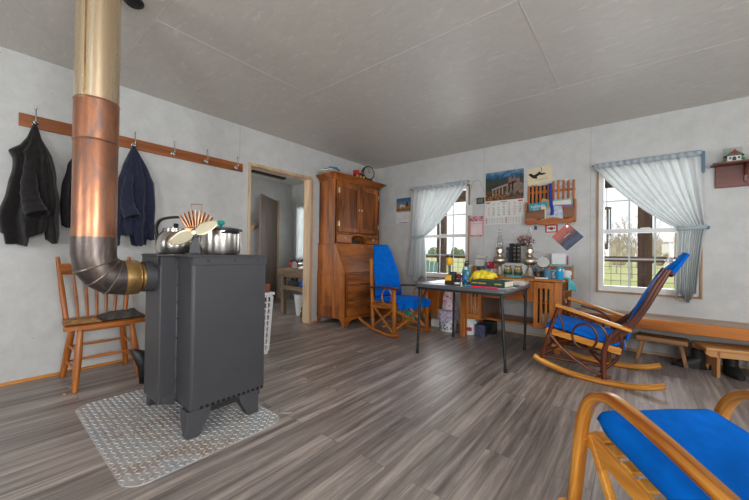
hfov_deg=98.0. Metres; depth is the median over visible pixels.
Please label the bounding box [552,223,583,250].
picture
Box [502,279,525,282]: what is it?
magazine
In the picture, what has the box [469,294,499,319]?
shelf
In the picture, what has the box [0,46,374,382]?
wall
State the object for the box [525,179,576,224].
rack
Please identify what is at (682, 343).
stool
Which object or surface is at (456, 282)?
jar
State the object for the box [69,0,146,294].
pipe
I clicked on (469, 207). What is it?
tag
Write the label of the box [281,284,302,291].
shelf
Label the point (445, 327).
bucket
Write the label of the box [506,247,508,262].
book
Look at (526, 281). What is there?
newspaper
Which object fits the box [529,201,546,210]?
greeting card
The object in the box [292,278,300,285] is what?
drill
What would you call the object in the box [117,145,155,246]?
coat
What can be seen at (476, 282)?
book
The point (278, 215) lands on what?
door frame
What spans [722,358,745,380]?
boot
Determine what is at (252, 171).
ceiling strip
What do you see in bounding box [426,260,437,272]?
porch chair
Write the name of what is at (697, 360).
boot
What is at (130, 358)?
baseboard
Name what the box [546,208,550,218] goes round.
envelope
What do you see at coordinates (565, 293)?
panel
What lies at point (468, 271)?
bottle
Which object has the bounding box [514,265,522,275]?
pot
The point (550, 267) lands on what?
shelf
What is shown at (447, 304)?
plastic bag
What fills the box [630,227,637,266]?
bare tree
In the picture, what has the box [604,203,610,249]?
wind chime
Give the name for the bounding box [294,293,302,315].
waste bin
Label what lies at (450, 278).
work light
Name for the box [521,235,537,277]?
oil lamp
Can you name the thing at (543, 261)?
mirror
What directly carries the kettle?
on the wood stove
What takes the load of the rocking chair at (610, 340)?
on the floor
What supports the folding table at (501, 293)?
on the floor
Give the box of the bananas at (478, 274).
[469,270,496,281]
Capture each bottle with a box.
[462,261,470,283]
[462,267,468,284]
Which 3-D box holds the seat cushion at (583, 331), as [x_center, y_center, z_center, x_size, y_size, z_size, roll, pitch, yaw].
[1.839,0.687,2.856,0.530,0.147,0.510,0,-1,39]
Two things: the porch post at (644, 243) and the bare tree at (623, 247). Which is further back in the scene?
the bare tree at (623, 247)
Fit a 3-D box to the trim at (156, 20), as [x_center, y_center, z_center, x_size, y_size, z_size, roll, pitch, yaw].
[-0.991,-1.445,2.537,0.005,0.002,1.240,0,-1,39]
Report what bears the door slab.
attached to the door frame at (278, 215)
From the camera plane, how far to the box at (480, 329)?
3.94 m
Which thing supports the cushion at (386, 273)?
on the rocking chair at (388, 294)
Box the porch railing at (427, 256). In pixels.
[426,254,675,288]
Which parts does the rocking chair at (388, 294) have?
post, rail, armrest, post, post, armrest, post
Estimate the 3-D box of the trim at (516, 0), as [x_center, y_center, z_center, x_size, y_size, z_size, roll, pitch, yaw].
[0.785,-1.428,1.889,5.982,0.002,0.006,0,-1,39]
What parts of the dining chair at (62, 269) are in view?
post, crest rail, leg, leg, seat, seat rail, leg, post, leg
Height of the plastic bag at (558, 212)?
0.170 m
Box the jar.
[454,279,459,284]
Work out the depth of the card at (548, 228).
3.92 m
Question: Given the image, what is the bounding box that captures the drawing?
[526,164,552,185]
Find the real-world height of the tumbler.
0.128 m
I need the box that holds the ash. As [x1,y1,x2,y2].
[99,397,240,455]
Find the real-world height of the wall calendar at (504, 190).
0.704 m
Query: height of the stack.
0.235 m
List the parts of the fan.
blade, post, blade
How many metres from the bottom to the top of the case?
0.160 m
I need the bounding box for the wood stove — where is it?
[141,253,269,439]
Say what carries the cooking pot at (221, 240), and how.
on the wood stove
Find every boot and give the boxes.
[671,348,711,369]
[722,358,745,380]
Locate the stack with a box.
[474,255,487,269]
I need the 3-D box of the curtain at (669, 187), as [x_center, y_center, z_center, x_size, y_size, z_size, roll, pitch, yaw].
[2.775,-0.222,3.329,0.924,1.459,0.119,0,-1,39]
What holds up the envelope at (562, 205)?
in the rack
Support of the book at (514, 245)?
on the basin at (524, 267)
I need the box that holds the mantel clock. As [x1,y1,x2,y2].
[361,166,374,180]
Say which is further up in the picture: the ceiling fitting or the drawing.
the ceiling fitting
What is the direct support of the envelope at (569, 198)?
in the rack
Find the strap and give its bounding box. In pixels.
[549,183,553,214]
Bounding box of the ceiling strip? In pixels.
[251,169,285,179]
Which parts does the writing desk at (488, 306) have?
leg, slatted door, panel, drawer, panel, slatted door, leg, leg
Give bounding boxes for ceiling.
[0,0,748,185]
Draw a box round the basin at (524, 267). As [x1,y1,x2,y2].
[502,263,532,274]
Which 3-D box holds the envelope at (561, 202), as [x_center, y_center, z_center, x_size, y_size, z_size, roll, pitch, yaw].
[2.196,-0.496,3.816,0.200,0.181,0.004,0,-1,39]
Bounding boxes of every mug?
[488,262,496,268]
[544,269,555,278]
[563,270,571,278]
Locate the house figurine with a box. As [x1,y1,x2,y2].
[723,149,744,161]
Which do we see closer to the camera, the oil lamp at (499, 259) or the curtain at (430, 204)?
the oil lamp at (499, 259)
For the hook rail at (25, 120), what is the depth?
3.03 m
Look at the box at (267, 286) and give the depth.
3.17 m
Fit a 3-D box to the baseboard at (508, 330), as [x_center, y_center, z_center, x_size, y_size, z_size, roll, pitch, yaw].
[2.306,1.048,3.757,5.962,0.024,0.012,0,-1,39]
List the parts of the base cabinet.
door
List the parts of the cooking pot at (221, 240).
knob, lid, handle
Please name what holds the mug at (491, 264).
on the box
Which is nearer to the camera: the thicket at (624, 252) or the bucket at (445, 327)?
the bucket at (445, 327)
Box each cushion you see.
[373,245,400,296]
[374,295,427,303]
[545,315,619,346]
[597,409,748,499]
[625,256,683,341]
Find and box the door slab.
[259,194,277,300]
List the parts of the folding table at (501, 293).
leg, leg, frame, leg, leg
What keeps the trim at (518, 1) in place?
attached to the ceiling
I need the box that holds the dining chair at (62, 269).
[55,257,144,392]
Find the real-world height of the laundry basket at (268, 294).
0.602 m
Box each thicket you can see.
[610,237,635,264]
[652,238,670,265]
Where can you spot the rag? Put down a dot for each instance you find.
(132, 312)
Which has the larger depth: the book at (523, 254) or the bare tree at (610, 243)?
the bare tree at (610, 243)
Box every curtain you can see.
[294,204,303,260]
[408,180,469,281]
[592,150,709,302]
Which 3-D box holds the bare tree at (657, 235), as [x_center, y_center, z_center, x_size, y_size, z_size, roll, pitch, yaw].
[29.620,-0.679,34.077,1.626,5.672,1.548,1,-1,21]
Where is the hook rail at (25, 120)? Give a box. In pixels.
[18,107,242,171]
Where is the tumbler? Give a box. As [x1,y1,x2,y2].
[556,267,563,279]
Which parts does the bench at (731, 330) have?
seat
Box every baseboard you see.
[0,321,315,386]
[396,313,748,368]
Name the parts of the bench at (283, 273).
leg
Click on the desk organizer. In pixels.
(551, 266)
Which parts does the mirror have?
glass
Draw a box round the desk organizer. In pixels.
[549,264,573,277]
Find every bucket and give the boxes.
[440,320,456,331]
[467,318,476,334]
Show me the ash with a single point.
(142, 397)
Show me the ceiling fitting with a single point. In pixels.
(135, 4)
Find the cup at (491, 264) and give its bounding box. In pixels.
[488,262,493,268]
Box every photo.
[396,197,410,211]
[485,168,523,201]
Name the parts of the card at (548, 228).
white panel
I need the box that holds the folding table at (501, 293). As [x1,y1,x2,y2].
[416,279,530,372]
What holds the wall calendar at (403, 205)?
attached to the wall at (713, 128)
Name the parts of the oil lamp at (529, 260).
burner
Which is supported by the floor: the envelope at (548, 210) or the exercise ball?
the exercise ball
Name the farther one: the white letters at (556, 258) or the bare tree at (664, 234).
the bare tree at (664, 234)
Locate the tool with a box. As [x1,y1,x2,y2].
[298,259,302,268]
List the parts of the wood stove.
leg, leg, plate, leg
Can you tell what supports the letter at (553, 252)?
on the desk organizer
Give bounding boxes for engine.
[353,170,364,178]
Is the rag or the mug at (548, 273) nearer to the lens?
the rag
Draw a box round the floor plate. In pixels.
[75,389,279,487]
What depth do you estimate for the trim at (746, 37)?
2.75 m
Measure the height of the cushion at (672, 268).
0.680 m
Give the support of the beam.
attached to the ceiling
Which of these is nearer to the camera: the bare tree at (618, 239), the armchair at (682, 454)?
the armchair at (682, 454)
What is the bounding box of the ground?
[426,257,673,288]
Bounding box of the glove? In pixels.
[62,316,101,325]
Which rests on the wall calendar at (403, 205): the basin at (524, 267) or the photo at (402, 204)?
the photo at (402, 204)
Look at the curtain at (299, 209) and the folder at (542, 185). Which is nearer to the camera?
the folder at (542, 185)
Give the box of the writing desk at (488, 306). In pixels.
[460,274,573,354]
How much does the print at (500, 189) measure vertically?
0.191 m
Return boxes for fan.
[169,204,217,254]
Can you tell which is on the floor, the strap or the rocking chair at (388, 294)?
the rocking chair at (388, 294)
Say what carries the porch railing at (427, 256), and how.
on the floor
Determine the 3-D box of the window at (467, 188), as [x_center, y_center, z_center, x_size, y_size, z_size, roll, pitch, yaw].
[1.037,-0.251,4.896,0.868,1.352,0.148,0,-1,39]
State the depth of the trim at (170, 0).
2.15 m
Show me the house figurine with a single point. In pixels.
(735, 155)
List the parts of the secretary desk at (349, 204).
waist moulding, frame, panel, drawer, door, door panel, crown moulding, writing lid, frame, drawer, drawer, drawer, door, door panel, drawer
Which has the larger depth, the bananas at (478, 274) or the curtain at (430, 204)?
the curtain at (430, 204)
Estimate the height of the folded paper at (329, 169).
0.012 m
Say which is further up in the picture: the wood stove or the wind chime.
the wind chime
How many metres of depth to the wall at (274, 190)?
6.92 m
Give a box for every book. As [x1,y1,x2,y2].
[471,278,512,287]
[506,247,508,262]
[509,243,514,262]
[513,244,516,262]
[517,243,523,262]
[521,246,525,262]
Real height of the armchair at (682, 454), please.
0.912 m
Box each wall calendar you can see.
[396,197,410,223]
[485,168,523,224]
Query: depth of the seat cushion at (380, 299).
3.97 m
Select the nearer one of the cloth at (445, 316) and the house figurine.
the house figurine
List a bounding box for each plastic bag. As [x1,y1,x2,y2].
[441,291,456,309]
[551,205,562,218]
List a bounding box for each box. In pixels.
[265,283,269,292]
[431,318,439,326]
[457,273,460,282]
[475,323,486,336]
[539,311,548,322]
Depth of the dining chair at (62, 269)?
2.51 m
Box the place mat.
[424,280,461,283]
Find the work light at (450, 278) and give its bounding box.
[445,255,456,284]
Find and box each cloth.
[324,166,340,170]
[437,309,458,322]
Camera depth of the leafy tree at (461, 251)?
129.10 m
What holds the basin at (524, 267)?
on the writing desk at (488, 306)
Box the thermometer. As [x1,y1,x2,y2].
[477,197,483,203]
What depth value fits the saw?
5.21 m
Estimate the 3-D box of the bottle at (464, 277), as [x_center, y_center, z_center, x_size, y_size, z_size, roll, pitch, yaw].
[0.878,0.250,3.137,0.062,0.174,0.061,0,-1,39]
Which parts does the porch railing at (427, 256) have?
rail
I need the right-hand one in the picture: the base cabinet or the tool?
the base cabinet
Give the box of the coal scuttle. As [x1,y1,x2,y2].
[129,349,144,383]
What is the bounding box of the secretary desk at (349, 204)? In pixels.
[316,171,389,327]
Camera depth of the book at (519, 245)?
3.89 m
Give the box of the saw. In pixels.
[286,259,298,267]
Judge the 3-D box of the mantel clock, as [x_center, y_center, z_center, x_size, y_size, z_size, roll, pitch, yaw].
[-0.100,-1.173,5.005,0.209,0.233,0.066,1,-1,-31]
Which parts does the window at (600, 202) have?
meeting rail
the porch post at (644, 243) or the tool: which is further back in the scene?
the tool
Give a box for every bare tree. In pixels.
[608,221,619,268]
[611,216,632,272]
[614,215,634,278]
[618,241,624,266]
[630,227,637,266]
[652,220,665,245]
[662,225,675,256]
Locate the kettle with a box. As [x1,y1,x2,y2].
[154,216,199,253]
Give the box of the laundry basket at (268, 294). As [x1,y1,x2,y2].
[264,291,274,353]
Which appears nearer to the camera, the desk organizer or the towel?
the towel
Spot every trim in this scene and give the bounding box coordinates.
[120,0,171,64]
[156,20,308,94]
[243,0,518,125]
[324,37,748,152]
[518,1,559,87]
[590,173,590,233]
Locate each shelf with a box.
[250,222,258,229]
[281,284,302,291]
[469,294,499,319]
[486,313,532,325]
[549,266,573,268]
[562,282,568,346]
[710,159,748,188]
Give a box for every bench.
[278,268,302,313]
[578,307,748,346]
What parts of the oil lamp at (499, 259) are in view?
burner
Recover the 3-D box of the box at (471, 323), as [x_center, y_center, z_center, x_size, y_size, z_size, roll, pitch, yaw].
[1.184,0.946,4.088,0.212,0.205,0.212,0,-1,39]
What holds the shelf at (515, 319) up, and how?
attached to the writing desk at (488, 306)
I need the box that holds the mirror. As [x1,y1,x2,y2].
[537,256,549,272]
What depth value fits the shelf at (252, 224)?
6.36 m
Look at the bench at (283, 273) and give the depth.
5.11 m
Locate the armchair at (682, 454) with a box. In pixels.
[558,390,748,499]
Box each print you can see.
[488,201,522,223]
[492,181,514,197]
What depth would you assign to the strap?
3.89 m
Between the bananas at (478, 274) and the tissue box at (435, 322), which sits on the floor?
the tissue box at (435, 322)
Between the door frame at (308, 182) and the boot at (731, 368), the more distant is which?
the door frame at (308, 182)
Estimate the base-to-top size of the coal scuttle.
0.274 m
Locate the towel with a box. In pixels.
[563,278,576,290]
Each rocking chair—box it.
[358,245,431,337]
[533,252,689,390]
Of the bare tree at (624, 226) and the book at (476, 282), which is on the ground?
the bare tree at (624, 226)
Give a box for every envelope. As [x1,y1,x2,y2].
[541,198,549,207]
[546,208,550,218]
[553,198,572,203]
[553,199,570,206]
[555,204,573,209]
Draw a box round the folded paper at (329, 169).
[319,168,336,172]
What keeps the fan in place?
on the wood stove
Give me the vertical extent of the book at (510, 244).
0.236 m
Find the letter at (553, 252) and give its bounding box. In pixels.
[553,252,567,264]
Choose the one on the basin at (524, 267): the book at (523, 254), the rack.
the book at (523, 254)
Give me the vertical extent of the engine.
0.103 m
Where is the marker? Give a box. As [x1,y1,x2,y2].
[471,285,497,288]
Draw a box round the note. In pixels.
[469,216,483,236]
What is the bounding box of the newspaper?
[497,279,528,285]
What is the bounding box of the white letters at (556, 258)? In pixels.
[551,253,565,264]
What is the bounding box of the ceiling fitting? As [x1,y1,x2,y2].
[123,0,143,9]
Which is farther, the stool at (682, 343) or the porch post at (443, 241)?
the porch post at (443, 241)
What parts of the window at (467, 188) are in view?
meeting rail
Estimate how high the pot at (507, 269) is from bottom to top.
0.119 m
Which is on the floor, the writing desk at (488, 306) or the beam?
the writing desk at (488, 306)
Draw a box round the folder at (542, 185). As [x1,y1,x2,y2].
[530,185,546,203]
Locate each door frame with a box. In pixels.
[247,162,312,323]
[276,200,279,298]
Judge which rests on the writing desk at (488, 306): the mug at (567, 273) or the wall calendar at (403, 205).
the mug at (567, 273)
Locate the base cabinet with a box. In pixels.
[417,287,443,320]
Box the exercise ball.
[401,309,415,324]
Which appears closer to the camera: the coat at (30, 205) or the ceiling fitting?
the ceiling fitting
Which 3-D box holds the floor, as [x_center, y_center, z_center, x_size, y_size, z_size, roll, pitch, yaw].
[-0.800,1.066,1.915,8.750,0.120,7.090,0,-1,39]
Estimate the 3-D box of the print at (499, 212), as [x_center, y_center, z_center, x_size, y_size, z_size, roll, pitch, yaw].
[1.701,-0.497,4.282,0.468,0.288,0.001,0,-1,39]
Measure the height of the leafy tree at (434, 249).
4.750 m
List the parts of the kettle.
handle, lid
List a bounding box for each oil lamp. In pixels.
[492,229,507,276]
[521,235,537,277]
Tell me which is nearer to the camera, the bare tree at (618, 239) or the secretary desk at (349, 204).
the secretary desk at (349, 204)
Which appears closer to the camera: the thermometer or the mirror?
the mirror
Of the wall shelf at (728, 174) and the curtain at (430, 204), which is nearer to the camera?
the wall shelf at (728, 174)
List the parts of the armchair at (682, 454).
seat rail, armrest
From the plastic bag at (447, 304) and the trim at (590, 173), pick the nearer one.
the trim at (590, 173)
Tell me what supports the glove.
on the dining chair at (62, 269)
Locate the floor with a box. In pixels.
[0,297,748,499]
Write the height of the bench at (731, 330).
0.412 m
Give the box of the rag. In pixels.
[96,308,144,320]
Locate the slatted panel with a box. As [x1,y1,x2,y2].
[533,282,553,328]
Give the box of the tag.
[467,180,484,215]
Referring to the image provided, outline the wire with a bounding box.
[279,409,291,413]
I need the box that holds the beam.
[455,180,613,202]
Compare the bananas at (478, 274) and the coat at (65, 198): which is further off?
the bananas at (478, 274)
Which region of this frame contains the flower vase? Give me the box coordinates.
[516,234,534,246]
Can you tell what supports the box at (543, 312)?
on the writing desk at (488, 306)
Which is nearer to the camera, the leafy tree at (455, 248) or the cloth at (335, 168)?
the cloth at (335, 168)
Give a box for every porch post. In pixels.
[437,214,446,272]
[637,207,652,286]
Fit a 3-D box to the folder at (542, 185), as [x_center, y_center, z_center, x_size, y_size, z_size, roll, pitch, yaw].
[2.025,-0.612,4.018,0.220,0.360,0.004,0,-1,39]
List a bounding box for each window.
[425,184,469,278]
[596,155,702,299]
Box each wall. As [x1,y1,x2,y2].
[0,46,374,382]
[250,177,291,298]
[291,96,748,365]
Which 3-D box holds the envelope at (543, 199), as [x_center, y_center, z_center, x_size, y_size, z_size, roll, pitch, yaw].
[2.076,-0.506,3.924,0.228,0.246,0.004,0,-1,39]
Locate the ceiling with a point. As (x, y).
(496, 58)
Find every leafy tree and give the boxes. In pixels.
[431,247,436,253]
[450,247,457,253]
[457,249,464,253]
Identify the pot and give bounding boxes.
[200,220,242,254]
[503,265,511,274]
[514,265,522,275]
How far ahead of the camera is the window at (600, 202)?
3.52 m
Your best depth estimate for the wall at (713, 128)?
3.64 m
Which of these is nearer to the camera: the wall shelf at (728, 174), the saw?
the wall shelf at (728, 174)
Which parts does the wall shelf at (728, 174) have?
shelf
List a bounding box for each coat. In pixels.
[0,122,59,246]
[60,159,71,227]
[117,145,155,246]
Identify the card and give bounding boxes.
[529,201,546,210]
[545,224,557,232]
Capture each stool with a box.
[635,332,688,368]
[691,340,748,377]
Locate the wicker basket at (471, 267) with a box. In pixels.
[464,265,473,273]
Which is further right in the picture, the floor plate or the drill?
the drill
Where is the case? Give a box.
[482,319,496,334]
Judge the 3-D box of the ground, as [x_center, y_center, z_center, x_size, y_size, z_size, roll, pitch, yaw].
[111.442,4.515,184.276,580.000,0.200,413.410,0,-1,39]
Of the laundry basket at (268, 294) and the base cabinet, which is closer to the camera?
the laundry basket at (268, 294)
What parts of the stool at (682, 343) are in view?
leg, seat, leg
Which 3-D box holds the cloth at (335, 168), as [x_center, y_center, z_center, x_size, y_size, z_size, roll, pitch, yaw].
[-0.581,-1.107,4.441,0.183,0.047,0.192,0,-1,39]
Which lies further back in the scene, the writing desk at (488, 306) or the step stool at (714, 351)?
the writing desk at (488, 306)

